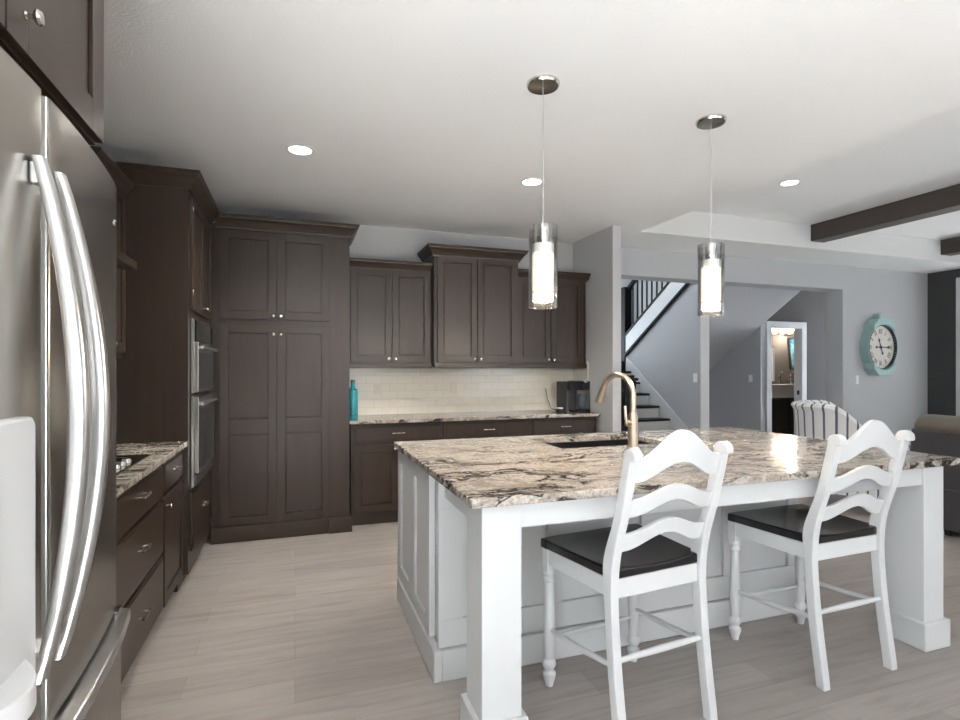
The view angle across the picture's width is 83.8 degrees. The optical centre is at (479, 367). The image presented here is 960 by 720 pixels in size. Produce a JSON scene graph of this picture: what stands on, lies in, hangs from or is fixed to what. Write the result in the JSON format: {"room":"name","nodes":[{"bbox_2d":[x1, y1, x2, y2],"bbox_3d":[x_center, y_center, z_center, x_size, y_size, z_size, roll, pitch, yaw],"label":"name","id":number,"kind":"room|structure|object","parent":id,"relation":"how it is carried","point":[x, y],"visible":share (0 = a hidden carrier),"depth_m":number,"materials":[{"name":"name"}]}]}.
{"room":"kitchen","nodes":[
{"label":"kitchen","id":0,"kind":"room"},
{"bbox_2d":[89,0,959,273],"bbox_3d":[3.188,-1.558,2.121,9.973,0.369,8.525,0,0,-19],"label":"ceiling","id":1,"kind":"structure","parent":0,"point":[414,114],"depth_m":2.80,"materials":[{"name":"white paint"}]},
{"bbox_2d":[285,144,314,155],"bbox_3d":[-1.132,-1.369,3.365,0.176,0.007,0.176,0,0,-19],"label":"recessed light","id":2,"kind":"object","parent":1,"relation":"in","point":[296,149],"visible":1,"depth_m":3.35,"materials":[{"name":"white plastic"}]},
{"bbox_2d":[520,177,543,185],"bbox_3d":[0.383,-1.369,3.942,0.176,0.007,0.176,0,0,-19],"label":"recessed light","id":3,"kind":"object","parent":1,"relation":"in","point":[532,181],"visible":1,"depth_m":3.93,"materials":[{"name":"white plastic"}]},
{"bbox_2d":[526,74,559,308],"bbox_3d":[0.304,-0.831,2.581,0.160,1.082,0.160,0,0,-19],"label":"pendant light","id":4,"kind":"object","parent":1,"relation":"hanging from","point":[542,254],"visible":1,"depth_m":2.54,"materials":[{"name":"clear glass"}]},
{"bbox_2d":[696,114,726,316],"bbox_3d":[1.282,-0.831,2.968,0.160,1.082,0.160,0,0,-19],"label":"pendant light","id":5,"kind":"object","parent":1,"relation":"hanging from","point":[711,270],"visible":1,"depth_m":2.93,"materials":[{"name":"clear glass"}]},
{"bbox_2d":[778,179,800,185],"bbox_3d":[2.743,-1.639,4.736,0.176,0.007,0.176,0,0,-19],"label":"recessed light","id":6,"kind":"object","parent":1,"relation":"in","point":[790,182],"visible":1,"depth_m":4.73,"materials":[{"name":"white plastic"}]},
{"bbox_2d":[641,211,959,262],"bbox_3d":[5.105,-1.508,2.961,5.015,0.269,6.860,0,0,-19],"label":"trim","id":7,"kind":"structure","parent":1,"relation":"attached to","point":[693,223],"depth_m":6.01,"materials":[{"name":"white paint"}]},
{"bbox_2d":[811,184,959,242],"bbox_3d":[5.001,-1.545,2.925,0.200,0.190,6.848,0,0,-19],"label":"ceiling beam","id":8,"kind":"structure","parent":1,"relation":"attached to","point":[944,200],"depth_m":5.33,"materials":[{"name":"brown wood"}]},
{"bbox_2d":[941,236,959,255],"bbox_3d":[7.119,-1.545,3.657,0.200,0.190,6.848,0,0,-19],"label":"ceiling beam","id":9,"kind":"structure","parent":1,"relation":"attached to","point":[951,246],"depth_m":6.76,"materials":[{"name":"brown wood"}]},
{"bbox_2d":[121,494,959,719],"bbox_3d":[3.529,1.420,4.818,12.580,0.100,13.600,0,0,-19],"label":"floor","id":10,"kind":"structure","parent":0,"point":[308,627],"depth_m":2.47,"materials":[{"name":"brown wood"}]},
{"bbox_2d":[0,46,130,719],"bbox_3d":[-1.194,0.417,0.971,0.898,1.905,1.115,0,0,-19],"label":"refrigerator","id":11,"kind":"object","parent":10,"relation":"on","point":[63,630],"visible":1,"depth_m":1.02,"materials":[{"name":"grey metal"}]},
{"bbox_2d":[116,465,162,682],"bbox_3d":[-1.791,0.926,2.295,0.664,0.888,0.848,0,0,-19],"label":"base cabinet","id":12,"kind":"object","parent":10,"relation":"on","point":[139,509],"visible":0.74,"depth_m":2.34,"materials":[{"name":"brown wood"}]},
{"bbox_2d":[114,161,219,591],"bbox_3d":[-2.201,0.085,3.577,0.730,2.570,0.950,0,0,-19],"label":"tall cabinet","id":13,"kind":"object","parent":10,"relation":"on","point":[171,211],"visible":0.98,"depth_m":3.25,"materials":[{"name":"brown wood"}]},
{"bbox_2d":[191,391,217,487],"bbox_3d":[-1.899,0.463,3.713,0.070,0.575,0.740,0,0,-19],"label":"wall oven","id":14,"kind":"object","parent":13,"relation":"in","point":[202,404],"visible":1,"depth_m":3.50,"materials":[{"name":"metal"}]},
{"bbox_2d":[191,319,217,393],"bbox_3d":[-1.899,-0.075,3.713,0.070,0.470,0.740,0,0,-19],"label":"microwave oven","id":15,"kind":"object","parent":13,"relation":"in","point":[202,350],"visible":1,"depth_m":3.51,"materials":[{"name":"metal"}]},
{"bbox_2d":[160,450,182,607],"bbox_3d":[-2.015,0.926,2.942,0.664,0.888,0.517,0,0,-19],"label":"base cabinet","id":16,"kind":"object","parent":10,"relation":"on","point":[172,497],"visible":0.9,"depth_m":3.00,"materials":[{"name":"brown wood"}]},
{"bbox_2d":[211,213,359,544],"bbox_3d":[-1.644,0.087,4.589,1.127,2.565,0.668,0,0,-19],"label":"pantry cabinet","id":17,"kind":"object","parent":10,"relation":"on","point":[280,320],"visible":1,"depth_m":4.31,"materials":[{"name":"brown wood"}]},
{"bbox_2d":[349,422,441,525],"bbox_3d":[-0.800,0.926,4.940,0.807,0.888,0.569,0,0,-19],"label":"base cabinet","id":18,"kind":"object","parent":10,"relation":"on","point":[373,456],"visible":0.59,"depth_m":4.66,"materials":[{"name":"brown wood"}]},
{"bbox_2d":[349,410,599,424],"bbox_3d":[-0.045,0.465,5.195,2.437,0.030,0.568,0,0,-19],"label":"countertop","id":19,"kind":"structure","parent":18,"relation":"on","point":[525,414],"depth_m":5.07,"materials":[{"name":"stone"}]},
{"bbox_2d":[349,380,357,418],"bbox_3d":[-1.131,0.277,4.762,0.090,0.346,0.090,0,0,-19],"label":"bottle","id":20,"kind":"object","parent":19,"relation":"on","point":[353,392],"visible":0.87,"depth_m":4.72,"materials":[{"name":"teal glass"}]},
{"bbox_2d":[556,407,562,411],"bbox_3d":[0.813,0.426,5.466,0.074,0.048,0.074,0,0,-19],"label":"tin","id":21,"kind":"object","parent":19,"relation":"on","point":[558,409],"visible":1,"depth_m":5.44,"materials":[{"name":"silver metal"}]},
{"bbox_2d":[545,381,590,411],"bbox_3d":[0.905,0.291,5.592,0.321,0.318,0.401,0,0,-27],"label":"coffee maker","id":22,"kind":"object","parent":19,"relation":"on","point":[567,398],"visible":0.98,"depth_m":5.49,"materials":[{"name":"black plastic"}]},
{"bbox_2d":[569,409,589,411],"bbox_3d":[1.023,0.437,5.489,0.200,0.025,0.100,0,0,-27],"label":"drip tray","id":23,"kind":"object","parent":22,"relation":"on","point":[570,410],"depth_m":5.46,"materials":[{"name":"black plastic"}]},
{"bbox_2d":[442,419,529,439],"bbox_3d":[-0.003,0.926,5.216,0.873,0.888,0.569,0,0,-19],"label":"base cabinet","id":24,"kind":"object","parent":10,"relation":"on","point":[503,427],"visible":0.28,"depth_m":4.97,"materials":[{"name":"brown wood"}]},
{"bbox_2d":[530,416,595,435],"bbox_3d":[0.752,0.926,5.477,0.719,0.888,0.569,0,0,-19],"label":"base cabinet","id":25,"kind":"object","parent":10,"relation":"on","point":[562,425],"visible":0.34,"depth_m":5.23,"materials":[{"name":"brown wood"}]},
{"bbox_2d":[541,429,733,719],"bbox_3d":[0.617,0.796,2.176,0.534,1.148,0.585,0,0,-25],"label":"counter stool","id":26,"kind":"object","parent":10,"relation":"on","point":[623,559],"visible":1,"depth_m":2.04,"materials":[{"name":"white wood"}]},
{"bbox_2d":[621,280,689,430],"bbox_3d":[2.516,-0.545,8.184,2.375,3.830,3.605,0,0,-19],"label":"staircase","id":27,"kind":"structure","parent":10,"relation":"on","point":[653,413],"depth_m":7.87,"materials":[{"name":"grey paint"}]},
{"bbox_2d":[397,450,949,719],"bbox_3d":[0.911,0.921,2.902,2.481,0.898,1.430,0,0,-19],"label":"kitchen island","id":28,"kind":"object","parent":10,"relation":"on","point":[470,582],"visible":0.57,"depth_m":2.52,"materials":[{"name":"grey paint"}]},
{"bbox_2d":[394,427,959,508],"bbox_3d":[0.924,0.456,2.900,2.528,0.032,1.493,0,0,-19],"label":"island countertop","id":29,"kind":"structure","parent":28,"relation":"on","point":[489,472],"depth_m":2.46,"materials":[{"name":"stone"}]},
{"bbox_2d":[546,439,651,448],"bbox_3d":[0.722,0.571,3.244,0.739,0.198,0.444,0,0,-19],"label":"sink","id":30,"kind":"object","parent":29,"relation":"in","point":[579,444],"visible":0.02,"depth_m":3.46,"materials":[{"name":"black"}]},
{"bbox_2d":[595,372,638,448],"bbox_3d":[0.753,0.231,3.002,0.091,0.418,0.315,0,0,-34],"label":"faucet","id":31,"kind":"object","parent":29,"relation":"on","point":[631,422],"visible":0.94,"depth_m":2.89,"materials":[{"name":"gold metal"}]},
{"bbox_2d":[772,384,793,434],"bbox_3d":[6.252,0.845,10.783,1.705,1.050,0.495,0,0,-19],"label":"bathroom vanity","id":32,"kind":"object","parent":10,"relation":"on","point":[782,394],"visible":0.2,"depth_m":10.41,"materials":[{"name":"black wood"}]},
{"bbox_2d":[777,371,782,383],"bbox_3d":[5.945,0.191,10.589,0.089,0.257,0.208,0,0,35],"label":"bathroom faucet","id":33,"kind":"object","parent":32,"relation":"on","point":[779,377],"visible":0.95,"depth_m":10.64,"materials":[{"name":"silver metal"}]},
{"bbox_2d":[788,371,793,383],"bbox_3d":[6.219,0.191,10.684,0.089,0.257,0.208,0,0,35],"label":"bathroom faucet","id":34,"kind":"object","parent":32,"relation":"on","point":[790,377],"visible":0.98,"depth_m":10.73,"materials":[{"name":"silver metal"}]},
{"bbox_2d":[728,420,914,690],"bbox_3d":[1.598,0.796,2.551,0.534,1.148,0.585,0,0,-21],"label":"counter stool","id":35,"kind":"object","parent":10,"relation":"on","point":[816,532],"visible":1,"depth_m":2.42,"materials":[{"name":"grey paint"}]},
{"bbox_2d":[791,400,909,497],"bbox_3d":[3.673,0.856,5.324,1.005,1.028,0.837,0,0,29],"label":"barrel chair","id":36,"kind":"object","parent":10,"relation":"on","point":[819,419],"visible":0.27,"depth_m":5.13,"materials":[{"name":"fabric"}]},
{"bbox_2d":[910,414,959,535],"bbox_3d":[4.473,0.882,3.621,0.938,0.975,2.340,0,0,-19],"label":"sofa","id":37,"kind":"object","parent":10,"relation":"on","point":[934,434],"visible":0.66,"depth_m":4.32,"materials":[{"name":"grey leather"}]},
{"bbox_3d":[-1.578,0.926,1.677,0.664,0.888,0.452,0,0,-19],"label":"base cabinet","id":38,"kind":"object","parent":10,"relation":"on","visible":0},
{"bbox_2d":[116,441,187,496],"bbox_3d":[-1.808,0.464,2.323,0.655,0.032,1.822,0,0,-19],"label":"countertop","id":39,"kind":"structure","parent":38,"relation":"on","point":[160,452],"depth_m":2.76,"materials":[{"name":"stone"}]},
{"bbox_2d":[116,454,150,475],"bbox_3d":[-1.787,0.432,2.292,0.490,0.030,0.750,0,0,-19],"label":"cooktop","id":40,"kind":"object","parent":39,"relation":"in","point":[123,462],"visible":0.23,"depth_m":2.47,"materials":[{"name":"metal"}]},
{"bbox_2d":[210,220,927,523],"bbox_3d":[1.819,-0.102,6.263,10.093,2.943,0.250,0,0,-19],"label":"wall","id":41,"kind":"structure","parent":0,"point":[853,295],"depth_m":7.24,"materials":[{"name":"grey paint"}]},
{"bbox_2d":[349,257,432,367],"bbox_3d":[-0.863,-0.487,5.024,0.782,0.979,0.373,0,0,-19],"label":"upper cabinet","id":42,"kind":"object","parent":41,"relation":"attached to","point":[390,301],"visible":0.98,"depth_m":4.89,"materials":[{"name":"brown wood"}]},
{"bbox_2d":[349,361,588,414],"bbox_3d":[-0.083,0.190,5.320,2.449,0.520,0.330,0,0,-19],"label":"backsplash","id":43,"kind":"structure","parent":41,"relation":"attached to","point":[404,390],"depth_m":5.44,"materials":[{"name":"tile"}]},
{"bbox_2d":[374,383,381,394],"bbox_3d":[-0.986,0.200,5.167,0.072,0.116,0.009,0,0,-19],"label":"wall outlet","id":44,"kind":"object","parent":43,"relation":"attached to","point":[377,386],"visible":1,"depth_m":5.16,"materials":[{"name":"beige plastic"}]},
{"bbox_2d":[450,382,456,392],"bbox_3d":[-0.265,0.195,5.416,0.072,0.116,0.009,0,0,-19],"label":"wall outlet","id":45,"kind":"object","parent":43,"relation":"attached to","point":[453,385],"visible":1,"depth_m":5.41,"materials":[{"name":"beige plastic"}]},
{"bbox_2d":[417,243,527,367],"bbox_3d":[-0.077,-0.567,5.241,0.992,1.137,0.477,0,0,-19],"label":"upper cabinet","id":46,"kind":"object","parent":41,"relation":"attached to","point":[475,289],"visible":1,"depth_m":5.06,"materials":[{"name":"brown wood"}]},
{"bbox_2d":[518,269,590,367],"bbox_3d":[0.710,-0.487,5.569,0.857,0.979,0.373,0,0,-19],"label":"upper cabinet","id":47,"kind":"object","parent":41,"relation":"attached to","point":[548,337],"visible":0.81,"depth_m":5.44,"materials":[{"name":"brown wood"}]},
{"bbox_2d":[859,313,897,374],"bbox_3d":[5.486,-0.325,7.346,0.576,0.850,0.150,0,0,-19],"label":"wall clock","id":48,"kind":"object","parent":41,"relation":"attached to","point":[878,344],"visible":1,"depth_m":7.32,"materials":[{"name":"teal paint"}]},
{"bbox_2d":[573,225,620,432],"bbox_3d":[1.155,-0.102,5.631,0.093,2.943,1.010,0,0,-19],"label":"wall partition","id":49,"kind":"structure","parent":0,"point":[598,254],"depth_m":5.29,"materials":[{"name":"grey paint"}]},
{"bbox_2d":[621,279,638,321],"bbox_3d":[1.552,-1.230,9.816,3.350,5.200,0.100,0,0,-19],"label":"wall","id":50,"kind":"structure","parent":0,"point":[624,282],"depth_m":10.26,"materials":[{"name":"grey paint"}]},
{"bbox_2d":[639,280,665,315],"bbox_3d":[3.639,-1.980,8.755,0.100,3.700,3.270,0,0,-19],"label":"wall","id":51,"kind":"structure","parent":0,"point":[644,282],"depth_m":10.01,"materials":[{"name":"grey paint"}]},
{"bbox_2d":[627,283,699,427],"bbox_3d":[2.429,0.038,8.443,0.110,2.663,3.070,0,0,-19],"label":"wall","id":52,"kind":"structure","parent":0,"point":[667,356],"depth_m":7.40,"materials":[{"name":"grey paint"}]},
{"bbox_2d":[693,373,696,381],"bbox_3d":[2.841,0.130,7.066,0.011,0.116,0.072,0,0,-19],"label":"light switch","id":53,"kind":"object","parent":52,"relation":"attached to","point":[694,374],"visible":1,"depth_m":7.06,"materials":[{"name":"white plastic"}]},
{"bbox_2d":[700,311,708,427],"bbox_3d":[2.933,0.158,6.985,0.134,2.425,0.015,0,0,-19],"label":"trim","id":54,"kind":"structure","parent":52,"relation":"attached to","point":[704,321],"depth_m":6.97,"materials":[{"name":"grey paint"}]},
{"bbox_2d":[709,286,800,370],"bbox_3d":[3.517,-0.603,8.358,1.890,1.566,2.300,0,0,-19],"label":"wall","id":55,"kind":"structure","parent":52,"relation":"attached to","point":[747,309],"depth_m":8.14,"materials":[{"name":"grey paint"}]},
{"bbox_2d":[709,322,765,431],"bbox_3d":[4.187,-0.002,9.479,0.110,2.743,2.020,0,0,-19],"label":"wall","id":56,"kind":"structure","parent":0,"point":[734,401],"depth_m":8.88,"materials":[{"name":"grey paint"}]},
{"bbox_2d":[772,329,793,383],"bbox_3d":[5.745,0.020,10.023,3.190,2.700,1.810,0,0,-19],"label":"wall","id":57,"kind":"structure","parent":0,"point":[779,342],"depth_m":11.05,"materials":[{"name":"grey paint"}]},
{"bbox_2d":[772,346,774,380],"bbox_3d":[5.848,-0.084,10.871,0.380,0.708,0.053,0,0,-19],"label":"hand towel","id":58,"kind":"object","parent":57,"relation":"hanging from","point":[773,354],"visible":0.16,"depth_m":10.90,"materials":[{"name":"white fabric"}]},
{"bbox_2d":[772,328,793,334],"bbox_3d":[6.262,-0.750,10.961,0.900,0.140,0.156,0,0,-19],"label":"vanity light","id":59,"kind":"object","parent":57,"relation":"attached to","point":[774,331],"visible":0.44,"depth_m":10.93,"materials":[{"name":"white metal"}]},
{"bbox_2d":[787,337,793,369],"bbox_3d":[6.695,-0.330,11.178,0.715,0.732,0.030,0,0,-19],"label":"mirror","id":60,"kind":"object","parent":57,"relation":"attached to","point":[790,341],"visible":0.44,"depth_m":11.08,"materials":[{"name":"teal mirror"}]},
{"bbox_2d":[767,290,824,399],"bbox_3d":[6.106,-0.002,9.132,3.290,2.743,0.110,0,0,-19],"label":"wall","id":61,"kind":"structure","parent":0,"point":[805,306],"depth_m":8.87,"materials":[{"name":"grey paint"}]},
{"bbox_2d":[766,321,806,434],"bbox_3d":[4.948,0.310,8.732,0.850,2.120,0.150,0,0,-19],"label":"door frame","id":62,"kind":"structure","parent":61,"relation":"attached to","point":[800,328],"depth_m":8.77,"materials":[{"name":"grey paint"}]},
{"bbox_2d":[928,269,959,415],"bbox_3d":[7.958,-0.102,3.770,0.120,2.943,8.525,0,0,-19],"label":"wall","id":63,"kind":"structure","parent":0,"point":[941,285],"depth_m":7.60,"materials":[{"name":"grey paint"}]},
{"bbox_2d":[956,277,959,415],"bbox_3d":[7.367,0.060,5.256,0.025,2.620,4.600,0,0,-19],"label":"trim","id":64,"kind":"structure","parent":63,"relation":"attached to","point":[957,279],"depth_m":7.40,"materials":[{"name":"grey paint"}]},
{"bbox_3d":[-1.600,-0.101,0.526,0.120,2.943,8.640,0,0,-19],"label":"wall","id":65,"kind":"structure","parent":0,"visible":0},
{"bbox_2d":[0,0,103,145],"bbox_3d":[-1.226,-0.907,0.919,0.836,0.585,1.099,0,0,-19],"label":"upper cabinet","id":66,"kind":"object","parent":65,"relation":"attached to","point":[59,44],"visible":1,"depth_m":1.25,"materials":[{"name":"brown wood"}]},
{"bbox_2d":[90,146,133,357],"bbox_3d":[-2.142,-0.575,2.858,0.373,1.030,0.592,0,0,-19],"label":"upper cabinet","id":67,"kind":"object","parent":65,"relation":"attached to","point":[123,184],"visible":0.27,"depth_m":3.09,"materials":[{"name":"brown wood"}]},
{"bbox_2d":[116,249,136,269],"bbox_3d":[-1.848,-0.788,2.244,0.530,0.604,0.750,0,0,-19],"label":"range hood","id":68,"kind":"object","parent":65,"relation":"attached to","point":[123,262],"visible":0.14,"depth_m":2.53,"materials":[{"name":"brown wood"}]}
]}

